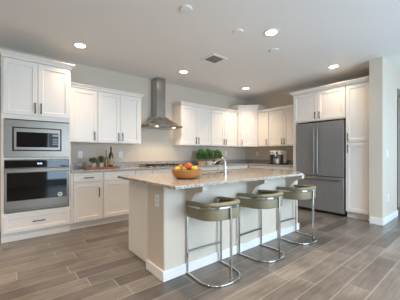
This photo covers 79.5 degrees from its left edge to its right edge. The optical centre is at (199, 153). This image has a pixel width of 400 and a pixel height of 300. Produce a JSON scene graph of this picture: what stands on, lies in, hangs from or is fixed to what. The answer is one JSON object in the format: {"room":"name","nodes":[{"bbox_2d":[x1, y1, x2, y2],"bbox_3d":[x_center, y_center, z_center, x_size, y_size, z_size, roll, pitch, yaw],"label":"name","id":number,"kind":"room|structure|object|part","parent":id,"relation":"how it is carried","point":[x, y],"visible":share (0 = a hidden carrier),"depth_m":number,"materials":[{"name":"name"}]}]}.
{"room":"kitchen","nodes":[
{"label":"kitchen","id":0,"kind":"room"},
{"bbox_2d":[0,47,244,232],"bbox_3d":[-0.816,-0.210,5.436,12.350,2.760,0.150,0,0,-39],"label":"wall","id":1,"kind":"structure","parent":0,"point":[156,144],"depth_m":5.05,"materials":[{"name":"beige paint"}]},
{"bbox_2d":[71,82,97,142],"bbox_3d":[-2.027,-0.668,4.086,0.459,0.946,0.389,0,0,-39],"label":"upper cabinet","id":2,"kind":"object","parent":1,"relation":"attached to","point":[83,97],"visible":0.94,"depth_m":3.98,"materials":[{"name":"white paint"}]},
{"bbox_3d":[-2.027,-1.111,4.086,0.459,0.060,0.389,0,0,-39],"label":"crown moulding","id":3,"kind":"part","parent":2,"relation":"part of","materials":[{"name":"white paint"}]},
{"bbox_2d":[97,87,143,143],"bbox_3d":[-1.519,-0.668,4.504,0.853,0.946,0.389,0,0,-39],"label":"upper cabinet","id":4,"kind":"object","parent":1,"relation":"attached to","point":[118,112],"visible":0.99,"depth_m":4.34,"materials":[{"name":"white paint"}]},
{"bbox_3d":[-1.601,-0.637,4.251,0.380,0.861,0.019,0,0,-39],"label":"door","id":5,"kind":"part","parent":4,"relation":"part of","materials":[{"name":"white paint"}]},
{"bbox_3d":[-1.519,-1.111,4.504,0.853,0.060,0.389,0,0,-39],"label":"crown moulding","id":6,"kind":"part","parent":4,"relation":"part of","materials":[{"name":"white paint"}]},
{"bbox_3d":[-1.305,-0.637,4.495,0.378,0.861,0.019,0,0,-39],"label":"door","id":7,"kind":"part","parent":4,"relation":"part of","materials":[{"name":"white paint"}]},
{"bbox_2d":[141,77,181,129],"bbox_3d":[-0.823,-1.063,5.011,0.764,1.050,0.492,0,0,-39],"label":"range hood","id":8,"kind":"object","parent":1,"relation":"attached to","point":[157,120],"visible":0.99,"depth_m":5.00,"materials":[{"name":"metal"}]},
{"bbox_2d":[171,101,211,145],"bbox_3d":[-0.182,-0.668,5.605,0.904,0.946,0.389,0,0,-39],"label":"upper cabinet","id":9,"kind":"object","parent":1,"relation":"attached to","point":[194,119],"visible":1,"depth_m":5.44,"materials":[{"name":"white paint"}]},
{"bbox_3d":[-0.238,-0.637,5.373,0.416,0.861,0.019,0,0,-39],"label":"door","id":10,"kind":"part","parent":9,"relation":"part of","materials":[{"name":"white paint"}]},
{"bbox_3d":[-0.182,-1.111,5.605,0.904,0.060,0.389,0,0,-39],"label":"crown moulding","id":11,"kind":"part","parent":9,"relation":"part of","materials":[{"name":"white paint"}]},
{"bbox_3d":[0.088,-0.637,5.642,0.416,0.861,0.019,0,0,-39],"label":"door","id":12,"kind":"part","parent":9,"relation":"part of","materials":[{"name":"white paint"}]},
{"bbox_2d":[210,106,238,146],"bbox_3d":[0.540,-0.668,6.200,0.964,0.946,0.389,0,0,-39],"label":"upper cabinet","id":13,"kind":"object","parent":1,"relation":"attached to","point":[223,121],"visible":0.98,"depth_m":6.04,"materials":[{"name":"white paint"}]},
{"bbox_3d":[0.439,-0.637,5.931,0.443,0.861,0.019,0,0,-39],"label":"door","id":14,"kind":"part","parent":13,"relation":"part of","materials":[{"name":"white paint"}]},
{"bbox_3d":[0.540,-1.111,6.200,0.964,0.060,0.389,0,0,-39],"label":"crown moulding","id":15,"kind":"part","parent":13,"relation":"part of","materials":[{"name":"white paint"}]},
{"bbox_3d":[0.786,-0.637,6.217,0.443,0.861,0.019,0,0,-39],"label":"door","id":16,"kind":"part","parent":13,"relation":"part of","materials":[{"name":"white paint"}]},
{"bbox_2d":[229,105,265,146],"bbox_3d":[1.292,-0.745,6.594,0.732,1.100,0.732,0,0,-39],"label":"upper cabinet","id":17,"kind":"object","parent":1,"relation":"attached to","point":[247,116],"visible":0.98,"depth_m":6.37,"materials":[{"name":"white paint"}]},
{"bbox_3d":[1.292,-1.263,6.594,0.732,0.065,0.733,0,0,-39],"label":"crown moulding","id":18,"kind":"part","parent":17,"relation":"part of","materials":[{"name":"white paint"}]},
{"bbox_3d":[1.270,-0.711,6.367,0.385,1.008,0.019,0,0,6],"label":"door","id":19,"kind":"part","parent":17,"relation":"part of","materials":[{"name":"white paint"}]},
{"bbox_2d":[0,0,399,99],"bbox_3d":[1.527,-1.640,2.708,12.600,0.100,7.440,0,0,-39],"label":"ceiling","id":20,"kind":"structure","parent":0,"point":[147,39],"depth_m":3.25,"materials":[{"name":"paint"}]},
{"bbox_2d":[73,42,87,48],"bbox_3d":[-1.751,-1.584,3.513,0.196,0.008,0.196,0,0,-39],"label":"recessed light","id":21,"kind":"object","parent":20,"relation":"in","point":[76,44],"visible":1,"depth_m":3.51,"materials":[{"name":"white plastic"}]},
{"bbox_2d":[178,70,187,73],"bbox_3d":[-0.319,-1.584,4.646,0.196,0.008,0.196,0,0,-39],"label":"recessed light","id":22,"kind":"object","parent":20,"relation":"in","point":[180,71],"visible":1,"depth_m":4.62,"materials":[{"name":"white plastic"}]},
{"bbox_2d":[180,5,191,12],"bbox_3d":[-0.153,-1.581,2.628,0.140,0.017,0.140,0,0,-39],"label":"cover plate","id":23,"kind":"object","parent":20,"relation":"attached to","point":[184,8],"visible":1,"depth_m":2.61,"materials":[{"name":"paint"}]},
{"bbox_2d":[200,53,227,64],"bbox_3d":[0.234,-1.585,4.027,0.330,0.010,0.330,0,0,-39],"label":"ceiling vent","id":24,"kind":"object","parent":20,"relation":"in","point":[213,59],"visible":1,"depth_m":4.02,"materials":[{"name":"white plastic"}]},
{"bbox_2d":[233,29,242,34],"bbox_3d":[0.493,-1.581,3.121,0.140,0.017,0.140,0,0,-39],"label":"cover plate","id":25,"kind":"object","parent":20,"relation":"attached to","point":[236,31],"visible":1,"depth_m":3.09,"materials":[{"name":"paint"}]},
{"bbox_2d":[264,28,278,35],"bbox_3d":[0.933,-1.584,3.139,0.196,0.008,0.196,0,0,-39],"label":"recessed light","id":26,"kind":"object","parent":20,"relation":"in","point":[270,32],"visible":1,"depth_m":3.14,"materials":[{"name":"white plastic"}]},
{"bbox_2d":[269,48,278,52],"bbox_3d":[1.131,-1.581,3.676,0.140,0.017,0.140,0,0,-39],"label":"cover plate","id":27,"kind":"object","parent":20,"relation":"attached to","point":[273,50],"visible":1,"depth_m":3.66,"materials":[{"name":"paint"}]},
{"bbox_2d":[328,64,339,68],"bbox_3d":[2.422,-1.584,4.358,0.196,0.008,0.196,0,0,-39],"label":"recessed light","id":28,"kind":"object","parent":20,"relation":"in","point":[334,65],"visible":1,"depth_m":4.36,"materials":[{"name":"white plastic"}]},
{"bbox_2d":[0,194,399,299],"bbox_3d":[1.527,1.220,2.708,12.600,0.100,7.440,0,0,-39],"label":"floor","id":29,"kind":"structure","parent":0,"point":[351,258],"depth_m":2.44,"materials":[{"name":"brown wood"}]},
{"bbox_2d":[0,49,74,242],"bbox_3d":[-2.430,-0.085,3.580,0.900,2.508,0.657,0,0,-39],"label":"tall cabinet","id":30,"kind":"object","parent":29,"relation":"on","point":[33,88],"visible":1,"depth_m":3.34,"materials":[{"name":"white paint"}]},
{"bbox_3d":[-2.416,-0.892,3.244,0.374,0.725,0.019,0,0,-39],"label":"door","id":31,"kind":"part","parent":30,"relation":"part of","materials":[{"name":"white paint"}]},
{"bbox_2d":[4,159,68,212],"bbox_3d":[-2.410,0.428,3.548,0.751,0.696,0.598,0,0,-39],"label":"wall oven","id":32,"kind":"object","parent":30,"relation":"in","point":[29,184],"visible":1,"depth_m":3.33,"materials":[{"name":"grey"}]},
{"bbox_3d":[-2.254,0.136,3.360,0.743,0.100,0.002,0,0,-39],"label":"control glass","id":33,"kind":"part","parent":32,"relation":"part of","materials":[{"name":"black glass"}]},
{"bbox_3d":[-2.263,0.758,3.370,0.751,0.032,0.017,0,0,-39],"label":"trim","id":34,"kind":"part","parent":32,"relation":"part of","materials":[{"name":"silver metal"}]},
{"bbox_3d":[-2.235,0.229,3.336,0.745,0.033,0.048,0,0,-39],"label":"handle","id":35,"kind":"part","parent":32,"relation":"part of","materials":[{"name":"silver metal"}]},
{"bbox_3d":[-2.262,0.136,3.369,0.751,0.112,0.021,0,0,-39],"label":"control panel","id":36,"kind":"part","parent":32,"relation":"part of","materials":[{"name":"black glass"}]},
{"bbox_3d":[-2.249,0.439,3.353,0.697,0.373,0.002,0,0,-39],"label":"door glass","id":37,"kind":"part","parent":32,"relation":"part of","materials":[{"name":"black glass"}]},
{"bbox_2d":[4,119,68,156],"bbox_3d":[-2.390,-0.204,3.526,0.757,0.500,0.457,0,0,-39],"label":"microwave","id":38,"kind":"object","parent":30,"relation":"in","point":[22,138],"visible":0.99,"depth_m":3.33,"materials":[{"name":"grey metal"}]},
{"bbox_3d":[-2.300,-0.195,3.307,0.360,0.206,0.002,0,0,-39],"label":"door glass","id":39,"kind":"part","parent":38,"relation":"part of","materials":[{"name":"black glass"}]},
{"bbox_3d":[-2.259,-0.202,3.356,0.538,0.292,0.022,0,0,-39],"label":"door","id":40,"kind":"part","parent":38,"relation":"part of","materials":[{"name":"silver metal"}]},
{"bbox_3d":[-2.111,-0.195,3.463,0.124,0.206,0.002,0,0,-39],"label":"control panel","id":41,"kind":"part","parent":38,"relation":"part of","materials":[{"name":"black plastic"}]},
{"bbox_3d":[-2.261,0.930,3.371,0.775,0.230,0.019,0,0,-39],"label":"drawer","id":42,"kind":"part","parent":30,"relation":"part of","materials":[{"name":"white paint"}]},
{"bbox_3d":[-2.430,-1.304,3.580,0.900,0.068,0.657,0,0,-39],"label":"crown moulding","id":43,"kind":"part","parent":30,"relation":"part of","materials":[{"name":"white paint"}]},
{"bbox_3d":[-2.114,-0.892,3.492,0.395,0.725,0.019,0,0,-39],"label":"door","id":44,"kind":"part","parent":30,"relation":"part of","materials":[{"name":"white paint"}]},
{"bbox_2d":[70,172,102,229],"bbox_3d":[-1.940,0.729,3.990,0.472,0.881,0.648,0,0,-39],"label":"base cabinet","id":45,"kind":"object","parent":29,"relation":"on","point":[86,187],"visible":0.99,"depth_m":3.78,"materials":[{"name":"white paint"}]},
{"bbox_3d":[-1.757,0.368,3.786,0.426,0.133,0.019,0,0,-39],"label":"drawer","id":46,"kind":"part","parent":45,"relation":"part of","materials":[{"name":"white paint"}]},
{"bbox_3d":[-1.757,0.749,3.786,0.426,0.587,0.019,0,0,-39],"label":"door","id":47,"kind":"part","parent":45,"relation":"part of","materials":[{"name":"white paint"}]},
{"bbox_2d":[102,170,134,223],"bbox_3d":[-1.543,0.729,4.317,0.553,0.881,0.648,0,0,-39],"label":"base cabinet","id":48,"kind":"object","parent":29,"relation":"on","point":[115,189],"visible":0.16,"depth_m":4.07,"materials":[{"name":"white paint"}]},
{"bbox_3d":[-1.372,0.749,4.103,0.525,0.587,0.019,0,0,-39],"label":"door","id":49,"kind":"part","parent":48,"relation":"part of","materials":[{"name":"white paint"}]},
{"bbox_3d":[-1.372,0.368,4.103,0.525,0.133,0.019,0,0,-39],"label":"drawer","id":50,"kind":"part","parent":48,"relation":"part of","materials":[{"name":"white paint"}]},
{"bbox_2d":[135,169,151,173],"bbox_3d":[-1.199,0.729,4.600,0.333,0.881,0.648,0,0,-39],"label":"base cabinet","id":51,"kind":"object","parent":29,"relation":"on","point":[150,170],"visible":0.1,"depth_m":4.38,"materials":[{"name":"white paint"}]},
{"bbox_2d":[152,168,174,173],"bbox_3d":[-0.773,0.729,4.951,0.768,0.881,0.648,0,0,-39],"label":"base cabinet","id":52,"kind":"object","parent":29,"relation":"on","point":[153,170],"visible":0.08,"depth_m":4.63,"materials":[{"name":"white paint"}]},
{"bbox_2d":[129,173,214,261],"bbox_3d":[0.188,0.729,3.484,2.320,0.881,0.650,0,0,-39],"label":"base cabinet","id":53,"kind":"object","parent":29,"relation":"on","point":[138,192],"visible":0.02,"depth_m":2.74,"materials":[{"name":"white paint"}]},
{"bbox_2d":[118,168,302,189],"bbox_3d":[0.389,0.271,3.193,2.540,0.030,1.235,0,0,-39],"label":"countertop","id":54,"kind":"structure","parent":53,"relation":"on","point":[166,180],"depth_m":2.62,"materials":[{"name":"stone"}]},
{"bbox_2d":[172,169,200,178],"bbox_3d":[-0.140,0.207,2.514,0.312,0.097,0.312,0,0,-39],"label":"fruit bowl","id":55,"kind":"object","parent":54,"relation":"on","point":[179,174],"visible":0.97,"depth_m":2.39,"materials":[{"name":"brown wood"}]},
{"bbox_2d":[213,158,226,175],"bbox_3d":[0.242,0.149,2.947,0.113,0.214,0.300,0,0,-11],"label":"faucet","id":56,"kind":"object","parent":54,"relation":"on","point":[214,162],"visible":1,"depth_m":2.82,"materials":[{"name":"silver metal"}]},
{"bbox_2d":[198,166,217,170],"bbox_3d":[-0.111,0.729,5.496,0.943,0.881,0.648,0,0,-39],"label":"base cabinet","id":57,"kind":"object","parent":29,"relation":"on","point":[216,167],"visible":0.12,"depth_m":5.38,"materials":[{"name":"white paint"}]},
{"bbox_2d":[186,196,240,287],"bbox_3d":[0.164,0.802,2.317,0.456,0.733,0.412,0,0,-35],"label":"bar stool","id":58,"kind":"object","parent":29,"relation":"on","point":[226,208],"visible":1,"depth_m":2.18,"materials":[{"name":"silver metal"}]},
{"bbox_3d":[-0.125,0.867,2.352,0.019,0.564,0.019,0,0,-35],"label":"leg","id":59,"kind":"part","parent":58,"relation":"part of","materials":[{"name":"silver metal"}]},
{"bbox_3d":[0.157,0.545,2.327,0.440,0.138,0.386,0,0,-35],"label":"backrest","id":60,"kind":"part","parent":58,"relation":"part of","materials":[{"name":"green leather"}]},
{"bbox_3d":[0.225,0.867,2.602,0.019,0.564,0.019,0,0,-35],"label":"leg","id":61,"kind":"part","parent":58,"relation":"part of","materials":[{"name":"silver metal"}]},
{"bbox_3d":[0.278,0.815,2.157,0.019,0.669,0.019,0,0,-35],"label":"leg","id":62,"kind":"part","parent":58,"relation":"part of","materials":[{"name":"silver metal"}]},
{"bbox_2d":[146,175,303,281],"bbox_3d":[0.568,0.729,2.995,2.427,0.881,0.578,0,0,-39],"label":"kitchen island","id":63,"kind":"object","parent":29,"relation":"on","point":[166,260],"depth_m":2.48,"materials":[{"name":"beige paint"}]},
{"bbox_2d":[155,194,158,206],"bbox_3d":[-0.410,0.445,2.292,0.008,0.116,0.072,0,0,-39],"label":"wall outlet","id":64,"kind":"object","parent":63,"relation":"attached to","point":[156,195],"visible":1,"depth_m":2.29,"materials":[{"name":"white plastic"}]},
{"bbox_3d":[0.494,1.119,3.086,2.427,0.099,0.344,0,0,-39],"label":"baseboard","id":65,"kind":"part","parent":63,"relation":"part of","materials":[{"name":"white paint"}]},
{"bbox_2d":[218,165,247,169],"bbox_3d":[0.666,0.729,6.136,1.066,0.881,0.648,0,0,-39],"label":"base cabinet","id":66,"kind":"object","parent":29,"relation":"on","point":[238,166],"visible":0.06,"depth_m":5.92,"materials":[{"name":"white paint"}]},
{"bbox_2d":[249,165,269,168],"bbox_3d":[1.675,0.729,6.199,0.648,0.881,0.638,0,0,-39],"label":"base cabinet","id":67,"kind":"object","parent":29,"relation":"on","point":[250,166],"visible":0.02,"depth_m":6.03,"materials":[{"name":"white paint"}]},
{"bbox_2d":[238,190,284,262],"bbox_3d":[0.747,0.802,2.797,0.456,0.733,0.412,0,0,-40],"label":"bar stool","id":68,"kind":"object","parent":29,"relation":"on","point":[266,199],"visible":0.97,"depth_m":2.65,"materials":[{"name":"silver metal"}]},
{"bbox_3d":[0.457,0.867,2.807,0.019,0.564,0.019,0,0,-40],"label":"leg","id":69,"kind":"part","parent":68,"relation":"part of","materials":[{"name":"silver metal"}]},
{"bbox_3d":[0.739,0.545,2.807,0.440,0.138,0.386,0,0,-40],"label":"backrest","id":70,"kind":"part","parent":68,"relation":"part of","materials":[{"name":"green leather"}]},
{"bbox_3d":[0.784,0.867,3.086,0.019,0.564,0.019,0,0,-40],"label":"leg","id":71,"kind":"part","parent":68,"relation":"part of","materials":[{"name":"silver metal"}]},
{"bbox_3d":[0.875,0.815,2.648,0.019,0.669,0.019,0,0,-40],"label":"leg","id":72,"kind":"part","parent":68,"relation":"part of","materials":[{"name":"silver metal"}]},
{"bbox_2d":[270,166,292,169],"bbox_3d":[2.080,0.729,5.706,0.648,0.881,0.635,0,0,-39],"label":"base cabinet","id":73,"kind":"object","parent":29,"relation":"on","point":[271,167],"visible":0.02,"depth_m":5.53,"materials":[{"name":"white paint"}]},
{"bbox_2d":[71,159,292,172],"bbox_3d":[0.105,0.221,4.875,4.752,0.130,1.878,0,0,-39],"label":"countertop","id":74,"kind":"structure","parent":73,"relation":"on","point":[124,166],"depth_m":5.11,"materials":[{"name":"stone"}]},
{"bbox_2d":[82,166,119,169],"bbox_3d":[-1.718,0.237,4.194,0.574,0.036,0.244,0,0,-39],"label":"serving tray","id":75,"kind":"object","parent":74,"relation":"on","point":[96,167],"visible":0.95,"depth_m":4.09,"materials":[{"name":"brown wood"}]},
{"bbox_2d":[89,157,97,166],"bbox_3d":[-1.821,0.144,4.111,0.163,0.197,0.168,0,0,29],"label":"potted herb","id":76,"kind":"object","parent":75,"relation":"on","point":[93,164],"visible":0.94,"depth_m":4.08,"materials":[{"name":"green plant"}]},
{"bbox_2d":[97,156,104,166],"bbox_3d":[-1.716,0.133,4.191,0.139,0.220,0.131,0,0,-39],"label":"potted herb","id":77,"kind":"object","parent":75,"relation":"on","point":[101,159],"visible":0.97,"depth_m":4.17,"materials":[{"name":"green plant"}]},
{"bbox_2d":[104,150,107,166],"bbox_3d":[-1.666,0.089,4.276,0.062,0.307,0.062,0,0,-39],"label":"oil bottle","id":78,"kind":"object","parent":75,"relation":"on","point":[106,157],"visible":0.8,"depth_m":4.26,"materials":[{"name":"green glass"}]},
{"bbox_2d":[108,146,112,166],"bbox_3d":[-1.588,0.054,4.288,0.085,0.377,0.085,0,0,-39],"label":"wine bottle","id":79,"kind":"object","parent":75,"relation":"on","point":[110,157],"visible":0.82,"depth_m":4.26,"materials":[{"name":"green glass"}]},
{"bbox_2d":[139,163,183,167],"bbox_3d":[-0.776,0.233,4.954,0.800,0.045,0.506,0,0,-39],"label":"cooktop","id":80,"kind":"object","parent":74,"relation":"in","point":[170,164],"visible":0.98,"depth_m":4.82,"materials":[{"name":"silver metal"}]},
{"bbox_2d":[195,149,207,164],"bbox_3d":[0.045,0.057,5.646,0.326,0.396,0.338,0,0,0],"label":"potted herb","id":81,"kind":"object","parent":74,"relation":"on","point":[200,154],"visible":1,"depth_m":5.58,"materials":[{"name":"green plant"}]},
{"bbox_2d":[198,161,205,164],"bbox_3d":[0.046,0.210,5.647,0.210,0.090,0.210,0,0,-39],"label":"pot","id":82,"kind":"object","parent":81,"relation":"attached to","point":[199,162],"depth_m":5.56,"materials":[{"name":"beige ceramic"}]},
{"bbox_2d":[203,148,214,164],"bbox_3d":[0.209,0.052,5.817,0.350,0.407,0.335,0,0,-39],"label":"potted herb","id":83,"kind":"object","parent":74,"relation":"on","point":[210,153],"visible":0.63,"depth_m":5.76,"materials":[{"name":"green plant"}]},
{"bbox_2d":[212,150,222,163],"bbox_3d":[0.418,0.065,5.961,0.325,0.382,0.346,0,0,9],"label":"potted herb","id":84,"kind":"object","parent":74,"relation":"on","point":[217,153],"visible":0.77,"depth_m":5.88,"materials":[{"name":"green plant"}]},
{"bbox_2d":[267,151,287,164],"bbox_3d":[1.925,0.088,5.951,0.342,0.335,0.380,0,0,-39],"label":"espresso machine","id":85,"kind":"object","parent":74,"relation":"on","point":[276,157],"visible":1,"depth_m":5.87,"materials":[{"name":"silver plastic"}]},
{"bbox_2d":[276,185,316,244],"bbox_3d":[1.368,0.802,3.309,0.456,0.733,0.412,0,0,-35],"label":"bar stool","id":86,"kind":"object","parent":29,"relation":"on","point":[299,192],"visible":0.96,"depth_m":3.16,"materials":[{"name":"silver metal"}]},
{"bbox_3d":[1.079,0.867,3.344,0.019,0.564,0.019,0,0,-35],"label":"leg","id":87,"kind":"part","parent":86,"relation":"part of","materials":[{"name":"silver metal"}]},
{"bbox_3d":[1.430,0.867,3.593,0.019,0.564,0.019,0,0,-35],"label":"leg","id":88,"kind":"part","parent":86,"relation":"part of","materials":[{"name":"silver metal"}]},
{"bbox_3d":[1.361,0.545,3.319,0.440,0.138,0.386,0,0,-35],"label":"backrest","id":89,"kind":"part","parent":86,"relation":"part of","materials":[{"name":"green leather"}]},
{"bbox_3d":[1.482,0.815,3.149,0.019,0.669,0.019,0,0,-35],"label":"leg","id":90,"kind":"part","parent":86,"relation":"part of","materials":[{"name":"silver metal"}]},
{"bbox_2d":[289,81,345,207],"bbox_3d":[2.564,-0.080,5.048,0.737,2.498,1.097,0,0,-39],"label":"tall cabinet","id":91,"kind":"object","parent":29,"relation":"on","point":[325,103],"visible":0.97,"depth_m":4.80,"materials":[{"name":"white paint"}]},
{"bbox_3d":[2.200,-0.965,5.021,0.019,0.560,0.505,0,0,-39],"label":"door","id":92,"kind":"part","parent":91,"relation":"part of","materials":[{"name":"white paint"}]},
{"bbox_3d":[2.564,-1.294,5.048,0.737,0.068,1.097,0,0,-39],"label":"crown moulding","id":93,"kind":"part","parent":91,"relation":"part of","materials":[{"name":"white paint"}]},
{"bbox_3d":[2.521,-0.965,4.631,0.019,0.560,0.493,0,0,-39],"label":"door","id":94,"kind":"part","parent":91,"relation":"part of","materials":[{"name":"white paint"}]},
{"bbox_2d":[296,120,346,215],"bbox_3d":[2.594,0.270,4.984,0.719,1.799,0.932,0,0,-39],"label":"refrigerator","id":95,"kind":"object","parent":29,"relation":"on","point":[320,146],"visible":0.81,"depth_m":4.73,"materials":[{"name":"grey metal"}]},
{"bbox_3d":[2.222,-0.098,5.009,0.059,1.065,0.422,0,0,-39],"label":"door","id":96,"kind":"part","parent":95,"relation":"part of","materials":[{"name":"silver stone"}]},
{"bbox_3d":[2.291,-0.065,4.833,0.058,0.910,0.026,0,0,-39],"label":"handle","id":97,"kind":"part","parent":95,"relation":"part of","materials":[{"name":"silver metal"}]},
{"bbox_3d":[2.335,-0.065,4.779,0.058,0.910,0.026,0,0,-39],"label":"handle","id":98,"kind":"part","parent":95,"relation":"part of","materials":[{"name":"silver metal"}]},
{"bbox_3d":[2.382,0.779,4.815,0.059,0.662,0.925,0,0,-39],"label":"freezer drawer","id":99,"kind":"part","parent":95,"relation":"part of","materials":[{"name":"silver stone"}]},
{"bbox_3d":[2.518,-0.098,4.649,0.059,1.065,0.497,0,0,-39],"label":"door","id":100,"kind":"part","parent":95,"relation":"part of","materials":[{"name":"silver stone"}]},
{"bbox_2d":[344,76,368,220],"bbox_3d":[3.038,-0.080,4.473,0.737,2.498,0.388,0,0,-39],"label":"pantry cabinet","id":101,"kind":"object","parent":29,"relation":"on","point":[357,90],"visible":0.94,"depth_m":4.29,"materials":[{"name":"white paint"}]},
{"bbox_3d":[3.038,-1.294,4.473,0.737,0.068,0.388,0,0,-39],"label":"crown moulding","id":102,"kind":"part","parent":101,"relation":"part of","materials":[{"name":"white paint"}]},
{"bbox_3d":[2.806,-0.732,4.285,0.019,1.027,0.368,0,0,-39],"label":"door","id":103,"kind":"part","parent":101,"relation":"part of","materials":[{"name":"white paint"}]},
{"bbox_3d":[2.806,0.421,4.285,0.019,1.247,0.368,0,0,-39],"label":"door","id":104,"kind":"part","parent":101,"relation":"part of","materials":[{"name":"white paint"}]},
{"bbox_2d":[245,73,368,167],"bbox_3d":[2.455,-0.210,5.883,0.150,2.760,3.318,0,0,-39],"label":"wall","id":105,"kind":"structure","parent":0,"point":[283,98],"depth_m":6.36,"materials":[{"name":"beige paint"}]},
{"bbox_2d":[257,109,273,146],"bbox_3d":[1.744,-0.668,6.318,0.389,0.946,0.334,0,0,-39],"label":"upper cabinet","id":106,"kind":"object","parent":105,"relation":"attached to","point":[263,115],"visible":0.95,"depth_m":6.22,"materials":[{"name":"white paint"}]},
{"bbox_3d":[1.744,-1.111,6.318,0.389,0.060,0.334,0,0,-39],"label":"crown moulding","id":107,"kind":"part","parent":106,"relation":"part of","materials":[{"name":"white paint"}]},
{"bbox_3d":[1.640,-0.637,6.219,0.019,0.861,0.295,0,0,-39],"label":"door","id":108,"kind":"part","parent":106,"relation":"part of","materials":[{"name":"white paint"}]},
{"bbox_2d":[268,105,292,146],"bbox_3d":[2.117,-0.668,5.866,0.389,0.946,0.835,0,0,-39],"label":"upper cabinet","id":109,"kind":"object","parent":105,"relation":"attached to","point":[280,118],"visible":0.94,"depth_m":5.81,"materials":[{"name":"white paint"}]},
{"bbox_3d":[1.876,-0.637,5.932,0.019,0.861,0.402,0,0,-39],"label":"door","id":110,"kind":"part","parent":109,"relation":"part of","materials":[{"name":"white paint"}]},
{"bbox_3d":[2.117,-1.111,5.866,0.389,0.060,0.835,0,0,-39],"label":"crown moulding","id":111,"kind":"part","parent":109,"relation":"part of","materials":[{"name":"white paint"}]},
{"bbox_3d":[2.136,-0.637,5.617,0.019,0.861,0.402,0,0,-39],"label":"door","id":112,"kind":"part","parent":109,"relation":"part of","materials":[{"name":"white paint"}]},
{"bbox_2d":[369,57,399,218],"bbox_3d":[4.545,-0.210,5.335,4.200,2.760,0.185,0,0,-39],"label":"wall","id":113,"kind":"structure","parent":0,"point":[384,78],"depth_m":4.05,"materials":[{"name":"beige paint"}]},
{"bbox_2d":[369,210,397,225],"bbox_3d":[4.546,1.112,5.322,4.215,0.114,0.193,0,0,-39],"label":"baseboard","id":114,"kind":"structure","parent":113,"relation":"attached to","point":[373,220],"depth_m":4.02,"materials":[{"name":"white paint"}]},
{"bbox_2d":[397,100,397,193],"bbox_3d":[6.294,-0.210,6.633,0.150,2.760,7.040,0,0,-39],"label":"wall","id":115,"kind":"structure","parent":0,"point":[397,100],"depth_m":7.09,"materials":[{"name":"beige paint"}]}
]}

